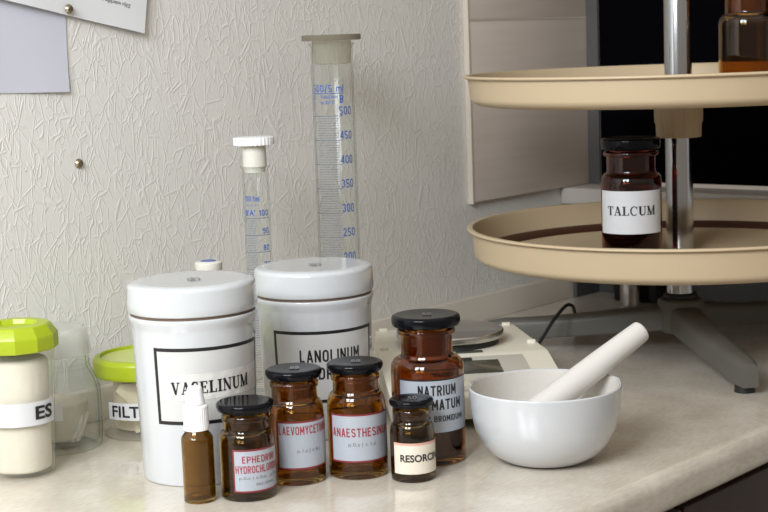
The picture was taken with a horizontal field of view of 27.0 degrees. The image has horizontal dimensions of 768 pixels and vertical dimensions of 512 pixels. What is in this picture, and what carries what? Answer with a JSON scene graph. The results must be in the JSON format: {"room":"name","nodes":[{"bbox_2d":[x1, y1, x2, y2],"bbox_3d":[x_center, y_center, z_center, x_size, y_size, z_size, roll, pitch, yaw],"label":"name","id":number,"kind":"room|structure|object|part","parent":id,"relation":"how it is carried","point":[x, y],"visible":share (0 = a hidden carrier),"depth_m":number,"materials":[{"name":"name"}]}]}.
{"room":"pharmacy","nodes":[
{"label":"pharmacy","id":0,"kind":"room"},
{"bbox_2d":[0,0,564,440],"bbox_3d":[-0.870,-0.081,1.043,0.100,2.500,3.668,5,10,40],"label":"wall","id":1,"kind":"structure","parent":0,"point":[153,117],"depth_m":1.79,"materials":[{"name":"white paint"}]},
{"bbox_2d":[0,0,69,92],"bbox_3d":[-0.380,-0.285,1.523,0.003,0.266,0.198,5,10,40],"label":"sheet","id":2,"kind":"object","parent":1,"relation":"attached to","point":[33,40],"visible":1,"depth_m":1.57,"materials":[{"name":"white paper"}]},
{"bbox_2d":[65,4,72,13],"bbox_3d":[-0.319,-0.246,1.599,0.020,0.010,0.010,5,10,40],"label":"thumbtack","id":3,"kind":"object","parent":1,"relation":"attached to","point":[68,8],"visible":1,"depth_m":1.59,"materials":[{"name":"gold metal"}]},
{"bbox_2d":[7,0,146,32],"bbox_3d":[-0.311,-0.315,1.594,0.003,0.189,0.236,5,10,40],"label":"page","id":4,"kind":"object","parent":1,"relation":"attached to","point":[126,14],"visible":1,"depth_m":1.63,"materials":[{"name":"white paper"}]},
{"bbox_2d":[75,159,82,167],"bbox_3d":[-0.315,-0.094,1.630,0.020,0.010,0.010,5,10,40],"label":"thumbtack","id":5,"kind":"object","parent":1,"relation":"attached to","point":[78,163],"visible":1,"depth_m":1.62,"materials":[{"name":"gold metal"}]},
{"bbox_2d":[64,279,573,423],"bbox_3d":[-0.718,0.235,1.161,0.018,0.031,3.161,5,10,40],"label":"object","id":6,"kind":"structure","parent":1,"relation":"attached to","point":[481,307],"depth_m":2.15,"materials":[{"name":"plastic"}]},
{"bbox_2d":[463,0,588,203],"bbox_3d":[0.198,-0.325,2.200,0.008,0.482,0.282,5,10,40],"label":"wall panel","id":7,"kind":"object","parent":1,"relation":"attached to","point":[511,152],"depth_m":2.20,"materials":[{"name":"beige wood"}]},
{"bbox_2d":[588,0,601,183],"bbox_3d":[1.385,-0.218,1.456,2.790,2.500,0.100,5,10,40],"label":"wall","id":8,"kind":"structure","parent":0,"point":[598,0],"depth_m":2.33,"materials":[{"name":"grey paint"}]},
{"bbox_2d":[561,184,767,203],"bbox_3d":[0.665,-0.059,1.988,1.025,0.024,0.066,5,10,40],"label":"trim","id":9,"kind":"structure","parent":8,"relation":"attached to","point":[584,193],"depth_m":2.21,"materials":[{"name":"grey plastic"}]},
{"bbox_2d":[573,282,767,301],"bbox_3d":[0.585,0.013,2.071,0.774,0.132,0.065,5,10,40],"label":"trim","id":10,"kind":"structure","parent":8,"relation":"attached to","point":[746,292],"depth_m":2.21,"materials":[{"name":"grey"}]},
{"bbox_2d":[586,0,767,185],"bbox_3d":[0.664,-0.546,1.983,0.956,0.940,0.054,5,10,40],"label":"window","id":11,"kind":"structure","parent":8,"relation":"in","point":[732,147],"depth_m":2.23,"materials":[{"name":"black glass"}]},
{"bbox_3d":[0.664,-0.546,1.983,0.956,0.940,0.054,5,10,40],"label":"frame","id":12,"kind":"part","parent":11,"relation":"part of","materials":[{"name":"grey"}]},
{"bbox_3d":[0.246,1.280,0.248,2.790,0.060,3.568,5,10,40],"label":"floor","id":13,"kind":"structure","parent":0,"visible":0},
{"bbox_2d":[666,463,767,511],"bbox_3d":[-0.106,0.661,1.463,0.575,0.864,1.860,5,10,40],"label":"base cabinet","id":14,"kind":"object","parent":13,"relation":"on","point":[748,492],"visible":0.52,"depth_m":1.56,"materials":[{"name":"brown wood"}]},
{"bbox_2d":[0,291,767,511],"bbox_3d":[-0.492,0.286,0.979,0.603,0.036,3.168,5,10,40],"label":"countertop","id":15,"kind":"structure","parent":14,"relation":"on","point":[682,432],"depth_m":1.43,"materials":[{"name":"stone"}]},
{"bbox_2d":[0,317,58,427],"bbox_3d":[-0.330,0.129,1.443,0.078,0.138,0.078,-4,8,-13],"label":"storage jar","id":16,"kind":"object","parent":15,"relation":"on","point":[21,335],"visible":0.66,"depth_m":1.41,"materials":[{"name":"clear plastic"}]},
{"bbox_2d":[0,353,51,473],"bbox_3d":[-0.329,0.141,1.444,0.056,0.103,0.056,-4,8,-13],"label":"contents","id":17,"kind":"object","parent":16,"relation":"in","point":[24,379],"visible":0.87,"depth_m":1.42,"materials":[{"name":"white"}]},
{"bbox_3d":[-0.332,0.071,1.435,0.075,0.023,0.075,3,9,31],"label":"lid","id":18,"kind":"part","parent":16,"relation":"part of","materials":[{"name":"yellow plastic"}]},
{"bbox_2d":[51,372,102,455],"bbox_3d":[-0.314,0.126,1.538,0.081,0.118,0.082,-4,8,-12],"label":"glass jar","id":19,"kind":"object","parent":15,"relation":"on","point":[58,414],"visible":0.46,"depth_m":1.50,"materials":[{"name":"glass"}]},
{"bbox_2d":[50,395,87,442],"bbox_3d":[-0.316,0.158,1.550,0.059,0.036,0.059,-4,8,-12],"label":"cotton wad","id":20,"kind":"object","parent":19,"relation":"in","point":[74,407],"visible":0.57,"depth_m":1.53,"materials":[{"name":"white fabric"}]},
{"bbox_2d":[92,345,138,420],"bbox_3d":[-0.233,0.135,1.597,0.110,0.078,0.110,-3,8,-9],"label":"storage jar","id":21,"kind":"object","parent":15,"relation":"on","point":[117,364],"visible":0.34,"depth_m":1.55,"materials":[{"name":"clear plastic"}]},
{"bbox_3d":[-0.234,0.105,1.593,0.110,0.019,0.110,-3,8,-9],"label":"lid","id":22,"kind":"part","parent":21,"relation":"part of","materials":[{"name":"yellow plastic"}]},
{"bbox_2d":[113,382,134,430],"bbox_3d":[-0.235,0.142,1.607,0.073,0.052,0.073,5,10,40],"label":"paper","id":23,"kind":"object","parent":21,"relation":"in","point":[125,425],"visible":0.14,"depth_m":1.58,"materials":[{"name":"beige paper"}]},
{"bbox_2d":[116,383,139,432],"bbox_3d":[-0.236,0.148,1.568,0.051,0.050,0.005,-3,8,-9],"label":"paper","id":24,"kind":"object","parent":21,"relation":"in","point":[127,391],"visible":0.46,"depth_m":1.56,"materials":[{"name":"beige paper"}]},
{"bbox_2d":[127,270,256,486],"bbox_3d":[-0.167,0.107,1.425,0.115,0.176,0.115,-3,8,-7],"label":"jar","id":25,"kind":"object","parent":15,"relation":"on","point":[189,328],"visible":0.88,"depth_m":1.38,"materials":[{"name":"white ceramic"}]},
{"bbox_3d":[-0.170,0.033,1.415,0.115,0.026,0.115,-3,8,-7],"label":"lid","id":26,"kind":"part","parent":25,"relation":"part of","materials":[{"name":"ceramic"}]},
{"bbox_2d":[181,385,215,503],"bbox_3d":[-0.156,0.157,1.341,0.027,0.098,0.027,-3,8,-7],"label":"dropper bottle","id":27,"kind":"object","parent":15,"relation":"on","point":[197,444],"visible":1,"depth_m":1.33,"materials":[{"name":"brown glass"}]},
{"bbox_2d":[195,259,221,270],"bbox_3d":[-0.176,0.084,1.646,0.045,0.161,0.052,-3,8,-6],"label":"cylinder","id":28,"kind":"object","parent":15,"relation":"on","point":[208,264],"visible":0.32,"depth_m":1.62,"materials":[{"name":"white plastic"}]},
{"bbox_2d":[216,394,276,501],"bbox_3d":[-0.116,0.162,1.352,0.049,0.082,0.049,-3,8,-5],"label":"bottle","id":29,"kind":"object","parent":15,"relation":"on","point":[246,438],"visible":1,"depth_m":1.33,"materials":[{"name":"brown glass"}]},
{"bbox_3d":[-0.117,0.126,1.347,0.049,0.009,0.049,-3,8,-5],"label":"lid","id":30,"kind":"part","parent":29,"relation":"part of","materials":[{"name":"black plastic"}]},
{"bbox_2d":[233,136,273,394],"bbox_3d":[-0.130,0.017,1.672,0.059,0.284,0.068,-3,8,-4],"label":"cylinder","id":31,"kind":"object","parent":15,"relation":"on","point":[253,147],"visible":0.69,"depth_m":1.65,"materials":[{"name":"clear glass"}]},
{"bbox_2d":[265,362,326,485],"bbox_3d":[-0.077,0.146,1.395,0.050,0.100,0.050,-3,8,-3],"label":"bottle","id":32,"kind":"object","parent":15,"relation":"on","point":[296,420],"visible":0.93,"depth_m":1.38,"materials":[{"name":"brown glass"}]},
{"bbox_3d":[-0.079,0.101,1.389,0.050,0.009,0.050,-3,8,-3],"label":"lid","id":33,"kind":"part","parent":32,"relation":"part of","materials":[{"name":"black plastic"}]},
{"bbox_2d":[254,257,373,439],"bbox_3d":[-0.066,0.089,1.571,0.117,0.164,0.117,-2,8,-3],"label":"jar","id":34,"kind":"object","parent":15,"relation":"on","point":[315,310],"visible":0.7,"depth_m":1.52,"materials":[{"name":"white ceramic"}]},
{"bbox_3d":[-0.069,0.021,1.562,0.117,0.026,0.117,-2,8,-3],"label":"lid","id":35,"kind":"part","parent":34,"relation":"part of","materials":[{"name":"ceramic"}]},
{"bbox_2d":[301,34,360,257],"bbox_3d":[-0.052,-0.056,1.809,0.074,0.385,0.086,-2,8,-2],"label":"cylinder","id":36,"kind":"object","parent":15,"relation":"on","point":[333,36],"visible":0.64,"depth_m":1.78,"materials":[{"name":"clear glass"}]},
{"bbox_2d":[326,356,387,479],"bbox_3d":[-0.024,0.141,1.408,0.052,0.101,0.052,-2,8,-1],"label":"bottle","id":37,"kind":"object","parent":15,"relation":"on","point":[356,405],"visible":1,"depth_m":1.39,"materials":[{"name":"brown glass"}]},
{"bbox_3d":[-0.026,0.096,1.402,0.050,0.009,0.050,-2,8,-1],"label":"lid","id":38,"kind":"part","parent":37,"relation":"part of","materials":[{"name":"black plastic"}]},
{"bbox_2d":[389,393,435,482],"bbox_3d":[0.025,0.158,1.388,0.039,0.071,0.039,-2,8,1],"label":"bottle","id":39,"kind":"object","parent":15,"relation":"on","point":[412,432],"visible":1,"depth_m":1.37,"materials":[{"name":"brown glass"}]},
{"bbox_3d":[0.024,0.126,1.384,0.039,0.007,0.039,-2,8,1],"label":"lid","id":40,"kind":"part","parent":39,"relation":"part of","materials":[{"name":"black plastic"}]},
{"bbox_2d":[391,308,465,465],"bbox_3d":[0.040,0.118,1.446,0.066,0.133,0.066,-2,8,1],"label":"bottle","id":41,"kind":"object","parent":15,"relation":"on","point":[427,363],"visible":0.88,"depth_m":1.42,"materials":[{"name":"brown glass"}]},
{"bbox_3d":[0.037,0.057,1.438,0.062,0.011,0.062,-2,8,1],"label":"lid","id":42,"kind":"part","parent":41,"relation":"part of","materials":[{"name":"black plastic"}]},
{"bbox_2d":[374,320,557,421],"bbox_3d":[0.081,0.117,1.686,0.177,0.066,0.278,-3,8,-5],"label":"laboratory balance","id":43,"kind":"object","parent":15,"relation":"on","point":[485,348],"visible":0.48,"depth_m":1.67,"materials":[{"name":"beige plastic"}]},
{"bbox_3d":[0.083,0.118,1.606,0.130,0.015,0.096,-3,8,-5],"label":"display panel","id":44,"kind":"part","parent":43,"relation":"part of","materials":[{"name":"beige plastic"}]},
{"bbox_2d":[468,369,621,467],"bbox_3d":[0.145,0.148,1.433,0.137,0.068,0.137,-1,8,6],"label":"mortar","id":45,"kind":"object","parent":15,"relation":"on","point":[519,431],"visible":0.95,"depth_m":1.39,"materials":[{"name":"ceramic"}]},
{"bbox_2d":[527,322,648,400],"bbox_3d":[0.172,0.115,1.448,0.155,0.096,0.030,-6,9,-28],"label":"pestle","id":46,"kind":"object","parent":45,"relation":"in","point":[581,377],"visible":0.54,"depth_m":1.44,"materials":[{"name":"ceramic"}]},
{"bbox_2d":[538,303,576,344],"bbox_3d":[0.244,0.076,1.967,0.111,0.058,0.366,5,10,40],"label":"power cord","id":47,"kind":"object","parent":15,"relation":"on","point":[561,310],"visible":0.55,"depth_m":1.88,"materials":[{"name":"black rubber"}]},
{"bbox_2d":[463,0,767,393],"bbox_3d":[0.341,-0.145,1.849,0.495,0.524,0.495,-4,8,-15],"label":"tray stand","id":48,"kind":"object","parent":15,"relation":"on","point":[707,241],"visible":0.93,"depth_m":1.82,"materials":[{"name":"beige plastic"}]},
{"bbox_3d":[0.232,0.079,1.919,0.222,0.053,0.038,1,8,19],"label":"leg","id":49,"kind":"part","parent":48,"relation":"part of","materials":[{"name":"grey paint"}]},
{"bbox_2d":[463,62,767,109],"bbox_3d":[0.339,-0.197,1.842,0.495,0.039,0.495,5,10,40],"label":"tray","id":50,"kind":"object","parent":48,"relation":"on","point":[668,85],"depth_m":1.64,"materials":[{"name":"beige plastic"}]},
{"bbox_2d":[467,198,767,284],"bbox_3d":[0.345,-0.019,1.866,0.495,0.044,0.495,5,10,40],"label":"tray","id":51,"kind":"object","parent":48,"relation":"on","point":[717,241],"depth_m":1.78,"materials":[{"name":"beige plastic"}]},
{"bbox_2d":[601,135,662,248],"bbox_3d":[0.278,-0.064,1.799,0.068,0.139,0.068,-1,8,9],"label":"bottle","id":52,"kind":"object","parent":48,"relation":"on","point":[631,185],"visible":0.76,"depth_m":1.77,"materials":[{"name":"brown glass"}]},
{"bbox_3d":[0.276,-0.126,1.791,0.066,0.013,0.066,-1,8,9],"label":"lid","id":53,"kind":"part","parent":52,"relation":"part of","materials":[{"name":"black plastic"}]},
{"bbox_3d":[0.364,0.096,1.759,0.038,0.053,0.222,-3,8,-7],"label":"leg","id":54,"kind":"part","parent":48,"relation":"part of","materials":[{"name":"grey paint"}]},
{"bbox_3d":[0.445,0.066,1.955,0.222,0.053,0.038,-8,10,-38],"label":"leg","id":55,"kind":"part","parent":48,"relation":"part of","materials":[{"name":"grey paint"}]},
{"bbox_2d":[718,0,767,72],"bbox_3d":[0.416,-0.251,1.825,0.068,0.128,0.068,0,8,13],"label":"bottle","id":56,"kind":"object","parent":48,"relation":"on","point":[743,26],"visible":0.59,"depth_m":1.80,"materials":[{"name":"brown glass"}]},
{"bbox_2d":[620,284,639,306],"bbox_3d":[0.341,0.037,2.217,0.028,0.062,0.028,5,10,40],"label":"steel canister","id":57,"kind":"object","parent":15,"relation":"on","point":[629,294],"visible":0.45,"depth_m":2.21,"materials":[{"name":"grey metal"}]},
{"bbox_2d":[614,284,666,302],"bbox_3d":[0.366,0.027,2.258,0.068,0.070,0.050,5,10,40],"label":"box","id":58,"kind":"object","parent":15,"relation":"on","point":[648,293],"visible":0.21,"depth_m":2.23,"materials":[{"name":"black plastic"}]},
{"bbox_3d":[0.082,0.645,1.300,0.018,0.755,0.615,5,10,40],"label":"door","id":59,"kind":"part","parent":14,"relation":"part of","materials":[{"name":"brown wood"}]}
]}

